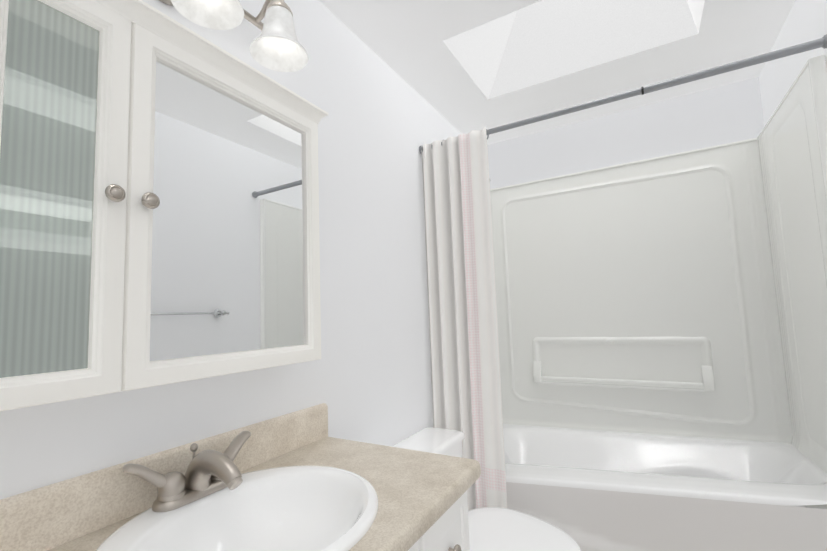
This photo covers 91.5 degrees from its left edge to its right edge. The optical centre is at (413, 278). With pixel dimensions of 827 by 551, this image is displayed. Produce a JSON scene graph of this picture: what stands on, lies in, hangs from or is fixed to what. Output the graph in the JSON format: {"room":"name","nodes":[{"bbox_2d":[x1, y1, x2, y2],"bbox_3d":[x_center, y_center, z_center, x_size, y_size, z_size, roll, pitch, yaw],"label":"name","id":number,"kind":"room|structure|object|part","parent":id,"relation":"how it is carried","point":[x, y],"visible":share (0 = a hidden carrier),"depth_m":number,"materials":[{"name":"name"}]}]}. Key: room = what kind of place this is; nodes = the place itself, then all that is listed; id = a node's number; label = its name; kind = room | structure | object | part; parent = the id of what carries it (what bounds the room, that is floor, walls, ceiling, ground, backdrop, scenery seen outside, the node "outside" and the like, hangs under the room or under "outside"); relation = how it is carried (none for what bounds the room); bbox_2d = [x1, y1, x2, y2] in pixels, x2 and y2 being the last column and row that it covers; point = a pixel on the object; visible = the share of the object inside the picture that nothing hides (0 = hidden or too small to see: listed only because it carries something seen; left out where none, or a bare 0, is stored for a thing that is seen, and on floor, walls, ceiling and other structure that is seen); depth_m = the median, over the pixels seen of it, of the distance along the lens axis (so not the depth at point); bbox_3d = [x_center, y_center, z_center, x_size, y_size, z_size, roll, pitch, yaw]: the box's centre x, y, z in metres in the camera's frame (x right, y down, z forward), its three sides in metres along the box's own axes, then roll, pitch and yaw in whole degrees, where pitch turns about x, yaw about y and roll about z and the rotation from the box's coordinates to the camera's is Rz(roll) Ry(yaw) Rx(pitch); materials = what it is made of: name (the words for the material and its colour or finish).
{"room":"bathroom","nodes":[
{"label":"bathroom","id":0,"kind":"room"},
{"bbox_2d":[0,0,460,499],"bbox_3d":[-0.325,0.171,1.454,0.100,2.400,3.300,-5,-6,30],"label":"wall","id":1,"kind":"structure","parent":0,"point":[366,378],"depth_m":1.50,"materials":[{"name":"white paint"}]},
{"bbox_2d":[0,0,328,410],"bbox_3d":[-0.509,-0.155,0.907,0.171,0.743,0.770,-5,-6,30],"label":"upper cabinet","id":2,"kind":"object","parent":1,"relation":"attached to","point":[159,201],"visible":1,"depth_m":0.77,"materials":[{"name":"white paint"}]},
{"bbox_3d":[-0.583,-0.157,0.655,0.049,0.708,0.216,-5,-6,30],"label":"door glass","id":3,"kind":"part","parent":2,"relation":"part of","materials":[{"name":"grey glass"}]},
{"bbox_2d":[118,21,321,391],"bbox_3d":[-0.400,-0.136,0.970,0.049,0.708,0.508,-5,-6,30],"label":"mirror","id":4,"kind":"object","parent":2,"relation":"attached to","point":[220,248],"depth_m":0.91,"materials":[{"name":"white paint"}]},
{"bbox_2d":[159,0,308,71],"bbox_3d":[-0.505,-0.717,0.948,0.225,0.198,0.569,-5,-6,30],"label":"sconce","id":5,"kind":"object","parent":1,"relation":"attached to","point":[275,45],"visible":1,"depth_m":1.07,"materials":[{"name":"white glass"}]},
{"bbox_2d":[419,34,826,510],"bbox_3d":[0.738,0.139,1.639,1.556,1.798,0.068,-5,-6,30],"label":"shower curtain","id":6,"kind":"object","parent":1,"relation":"attached to","point":[464,357],"visible":0.88,"depth_m":1.90,"materials":[{"name":"white fabric"}]},
{"bbox_3d":[0.711,-0.733,1.726,1.556,0.044,0.044,-5,-6,30],"label":"rail","id":7,"kind":"part","parent":6,"relation":"part of","materials":[{"name":"silver metal"}]},
{"bbox_2d":[319,0,794,144],"bbox_3d":[0.347,-1.137,1.154,1.760,0.100,3.300,-5,-6,30],"label":"ceiling","id":8,"kind":"structure","parent":0,"point":[404,39],"depth_m":1.91,"materials":[{"name":"white paint"}]},
{"bbox_2d":[443,0,704,98],"bbox_3d":[0.672,-1.354,1.774,0.960,0.620,0.570,-5,-6,30],"label":"skylight","id":9,"kind":"object","parent":8,"relation":"attached to","point":[541,41],"visible":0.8,"depth_m":1.99,"materials":[{"name":"white paint"}]},
{"bbox_2d":[487,77,763,188],"bbox_3d":[1.194,0.202,2.424,1.560,2.400,0.100,-5,-6,30],"label":"wall","id":10,"kind":"structure","parent":0,"point":[727,113],"depth_m":2.37,"materials":[{"name":"white paint"}]},
{"bbox_2d":[759,0,826,126],"bbox_3d":[1.110,0.044,0.631,0.100,2.400,3.300,-5,-6,30],"label":"wall","id":11,"kind":"structure","parent":0,"point":[805,21],"depth_m":1.65,"materials":[{"name":"white paint"}]},
{"bbox_3d":[0.438,1.352,0.931,1.760,0.100,3.300,-5,-6,30],"label":"floor","id":12,"kind":"structure","parent":0,"visible":0},
{"bbox_2d":[0,403,480,550],"bbox_3d":[-0.304,0.826,0.720,0.562,0.959,1.050,-5,-6,30],"label":"bathroom vanity","id":13,"kind":"object","parent":12,"relation":"on","point":[300,480],"visible":1,"depth_m":0.86,"materials":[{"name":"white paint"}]},
{"bbox_2d":[122,430,250,512],"bbox_3d":[-0.433,0.415,0.865,0.184,0.105,0.275,-5,-6,30],"label":"faucet","id":14,"kind":"object","parent":13,"relation":"on","point":[211,476],"depth_m":0.84,"materials":[{"name":"silver metal"}]},
{"bbox_2d":[83,465,378,550],"bbox_3d":[-0.311,0.514,0.782,0.470,0.116,0.520,-5,-6,30],"label":"sink basin","id":15,"kind":"object","parent":13,"relation":"in","point":[274,507],"depth_m":0.86,"materials":[{"name":"white ceramic"}]},
{"bbox_2d":[391,427,580,550],"bbox_3d":[0.255,1.010,1.512,0.703,0.694,0.498,-5,-6,30],"label":"toilet","id":16,"kind":"object","parent":12,"relation":"on","point":[497,529],"visible":0.5,"depth_m":1.50,"materials":[{"name":"white ceramic"}]},
{"bbox_3d":[0.350,0.942,1.462,0.479,0.046,0.372,-5,-6,30],"label":"seat","id":17,"kind":"part","parent":16,"relation":"part of","materials":[{"name":"white plastic"}]},
{"bbox_2d":[490,55,826,550],"bbox_3d":[0.965,0.342,2.005,1.554,2.062,0.829,-5,-6,30],"label":"bathtub","id":18,"kind":"object","parent":12,"relation":"on","point":[662,329],"visible":0.77,"depth_m":2.09,"materials":[{"name":"white plastic"}]}
]}

